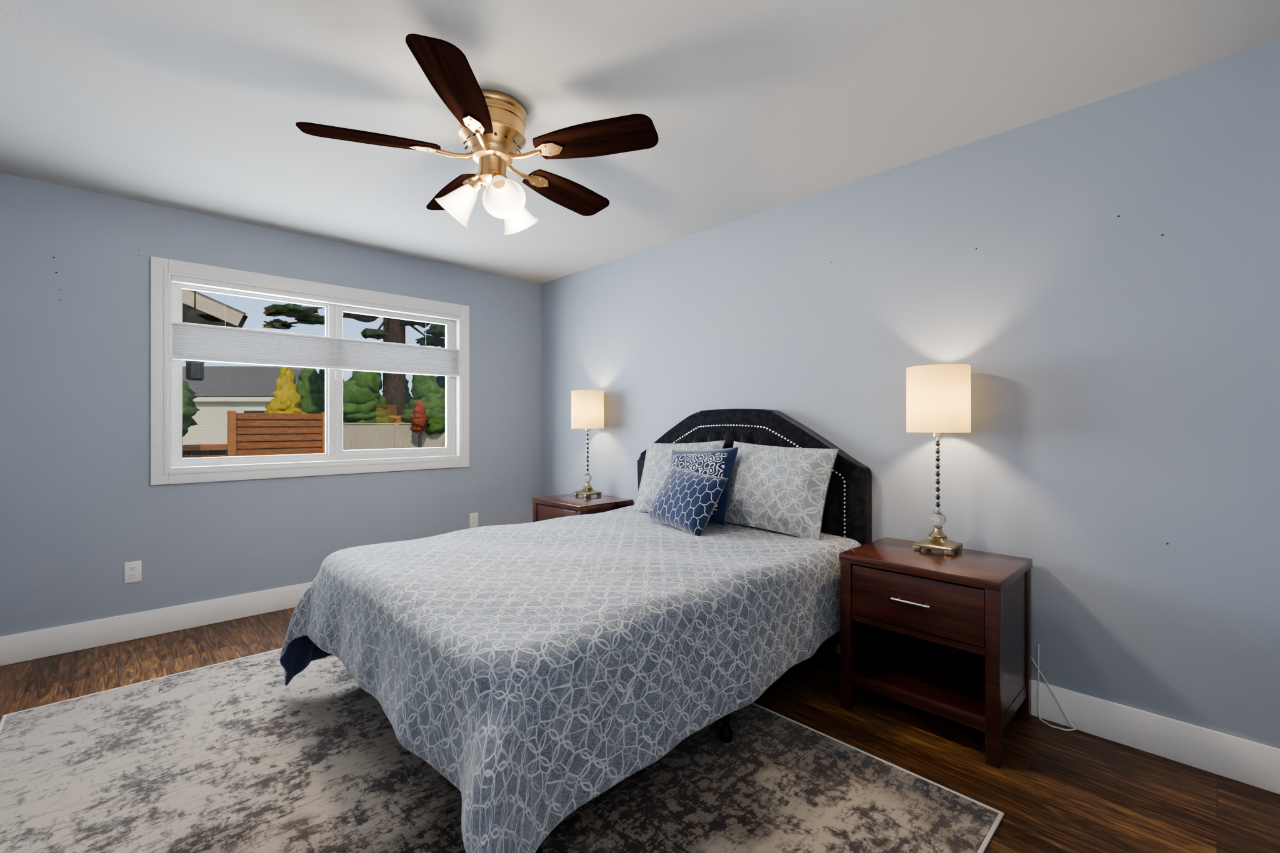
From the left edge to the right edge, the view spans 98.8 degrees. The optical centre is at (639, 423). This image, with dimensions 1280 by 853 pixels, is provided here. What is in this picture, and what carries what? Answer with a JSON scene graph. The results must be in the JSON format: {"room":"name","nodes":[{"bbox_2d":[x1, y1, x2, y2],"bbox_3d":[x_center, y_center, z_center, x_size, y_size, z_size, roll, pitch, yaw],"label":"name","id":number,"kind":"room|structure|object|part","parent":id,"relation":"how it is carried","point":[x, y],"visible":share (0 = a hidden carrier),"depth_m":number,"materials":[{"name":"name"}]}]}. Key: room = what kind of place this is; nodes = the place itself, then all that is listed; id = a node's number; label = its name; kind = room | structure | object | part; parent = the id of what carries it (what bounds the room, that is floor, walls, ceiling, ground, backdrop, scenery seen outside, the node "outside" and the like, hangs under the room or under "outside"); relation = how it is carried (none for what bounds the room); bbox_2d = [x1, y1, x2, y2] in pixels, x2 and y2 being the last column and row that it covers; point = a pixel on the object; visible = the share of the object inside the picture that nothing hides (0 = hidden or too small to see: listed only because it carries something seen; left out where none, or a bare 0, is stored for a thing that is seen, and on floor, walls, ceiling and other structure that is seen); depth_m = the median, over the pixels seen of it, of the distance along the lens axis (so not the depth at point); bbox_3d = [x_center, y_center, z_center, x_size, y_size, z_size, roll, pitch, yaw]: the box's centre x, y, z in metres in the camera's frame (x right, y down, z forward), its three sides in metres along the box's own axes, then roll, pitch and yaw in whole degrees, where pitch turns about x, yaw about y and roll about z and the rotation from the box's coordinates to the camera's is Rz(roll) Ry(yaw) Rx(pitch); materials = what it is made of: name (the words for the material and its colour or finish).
{"room":"bedroom","nodes":[
{"label":"bedroom","id":0,"kind":"room"},
{"bbox_2d":[0,172,541,636],"bbox_3d":[-2.207,-0.019,3.724,3.810,2.440,0.141,0,0,-44],"label":"wall","id":1,"kind":"structure","parent":0,"point":[79,502],"depth_m":3.08,"materials":[{"name":"paint"}]},
{"bbox_2d":[124,560,141,583],"bbox_3d":[-2.814,0.827,3.045,0.070,0.115,0.008,0,0,-44],"label":"outlet","id":2,"kind":"object","parent":1,"relation":"attached to","point":[132,570],"visible":1,"depth_m":3.04,"materials":[{"name":"white plastic"}]},
{"bbox_2d":[150,256,469,485],"bbox_3d":[-2.110,-0.294,3.795,1.910,1.290,0.161,0,0,-44],"label":"window","id":3,"kind":"structure","parent":1,"relation":"in","point":[168,466],"depth_m":3.58,"materials":[{"name":"white plastic"}]},
{"bbox_2d":[171,275,458,376],"bbox_3d":[-2.078,-0.611,3.762,1.728,0.483,0.042,0,0,-44],"label":"window blind","id":4,"kind":"object","parent":3,"relation":"attached to","point":[190,341],"depth_m":3.61,"materials":[{"name":"white fabric"}]},
{"bbox_2d":[470,512,478,527],"bbox_3d":[-1.344,0.785,4.441,0.070,0.115,0.008,0,0,-44],"label":"outlet","id":5,"kind":"object","parent":1,"relation":"attached to","point":[474,517],"visible":1,"depth_m":4.44,"materials":[{"name":"white plastic"}]},
{"bbox_2d":[0,0,1279,283],"bbox_3d":[-0.523,-1.290,1.951,3.810,0.100,5.030,0,0,-44],"label":"ceiling","id":6,"kind":"structure","parent":0,"point":[753,107],"depth_m":2.04,"materials":[{"name":"grey paint"}]},
{"bbox_2d":[295,33,658,234],"bbox_3d":[-0.589,-1.007,2.201,1.287,0.463,1.273,0,0,-44],"label":"ceiling fan","id":7,"kind":"object","parent":6,"relation":"attached to","point":[492,124],"depth_m":2.06,"materials":[{"name":"brown wood"}]},
{"bbox_2d":[0,607,1279,852],"bbox_3d":[-0.523,1.250,1.951,3.810,0.100,5.030,0,0,-44],"label":"floor","id":8,"kind":"structure","parent":0,"point":[1056,790],"depth_m":1.97,"materials":[{"name":"brown wood"}]},
{"bbox_2d":[0,648,1004,852],"bbox_3d":[-0.742,1.195,1.957,2.304,0.009,2.964,0,0,-44],"label":"rug","id":9,"kind":"object","parent":8,"relation":"on","point":[227,757],"visible":0.56,"depth_m":1.79,"materials":[{"name":"grey carpet"}]},
{"bbox_2d":[279,408,871,852],"bbox_3d":[-0.145,0.558,2.489,2.237,1.285,1.895,0,0,-44],"label":"bed","id":10,"kind":"object","parent":9,"relation":"on","point":[538,667],"visible":0.98,"depth_m":1.87,"materials":[{"name":"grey fabric"}]},
{"bbox_2d":[531,493,633,522],"bbox_3d":[-0.429,0.875,3.993,0.500,0.650,0.588,0,0,-44],"label":"nightstand","id":11,"kind":"object","parent":8,"relation":"on","point":[555,506],"visible":0.35,"depth_m":3.88,"materials":[{"name":"brown wood"}]},
{"bbox_2d":[571,390,603,497],"bbox_3d":[-0.396,0.153,4.155,0.246,0.792,0.246,0,0,-44],"label":"lamp","id":12,"kind":"object","parent":11,"relation":"on","point":[587,405],"visible":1,"depth_m":4.06,"materials":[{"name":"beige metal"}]},
{"bbox_3d":[-0.396,-0.102,4.155,0.246,0.282,0.246,0,0,-44],"label":"lamp shade","id":13,"kind":"part","parent":12,"relation":"part of","materials":[{"name":"beige fabric"}]},
{"bbox_2d":[838,537,1032,768],"bbox_3d":[1.210,0.875,2.268,0.500,0.650,0.588,0,0,-44],"label":"nightstand","id":14,"kind":"object","parent":8,"relation":"on","point":[932,631],"visible":1,"depth_m":2.16,"materials":[{"name":"brown wood"}]},
{"bbox_2d":[906,364,1076,731],"bbox_3d":[1.411,0.474,2.262,0.259,1.434,0.581,0,0,-44],"label":"lamp","id":15,"kind":"object","parent":14,"relation":"on","point":[938,396],"visible":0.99,"depth_m":2.29,"materials":[{"name":"white fabric"}]},
{"bbox_3d":[1.291,-0.102,2.379,0.246,0.282,0.246,0,0,-44],"label":"lamp shade","id":16,"kind":"part","parent":15,"relation":"part of","materials":[{"name":"beige fabric"}]},
{"bbox_2d":[541,41,1279,748],"bbox_3d":[0.855,-0.019,3.164,0.141,2.440,4.890,0,0,-44],"label":"wall","id":17,"kind":"structure","parent":0,"point":[1105,273],"depth_m":2.20,"materials":[{"name":"paint"}]},
{"bbox_2d":[0,581,1279,794],"bbox_3d":[-0.523,1.128,1.951,3.530,0.145,4.750,0,0,-44],"label":"baseboard","id":18,"kind":"structure","parent":17,"relation":"attached to","point":[1254,764],"depth_m":2.18,"materials":[{"name":"white"}]},
{"label":"outside","id":19,"kind":"structure","parent":0,"visible":0},
{"bbox_3d":[-11.287,1.600,33.653,110.000,0.100,55.660,0,0,-44],"label":"ground","id":20,"kind":"structure","parent":19,"visible":0},
{"bbox_2d":[181,288,445,458],"bbox_3d":[-24.054,-8.300,28.604,60.554,27.000,22.963,0,0,34],"label":"outdoor view","id":21,"kind":"structure","parent":20,"relation":"on","point":[227,411],"depth_m":14.11,"materials":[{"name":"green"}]},
{"bbox_3d":[-4.384,0.873,4.593,1.495,1.355,0.120,0,0,-44],"label":"deck rail","id":22,"kind":"part","parent":21,"relation":"part of","materials":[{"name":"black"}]}
]}

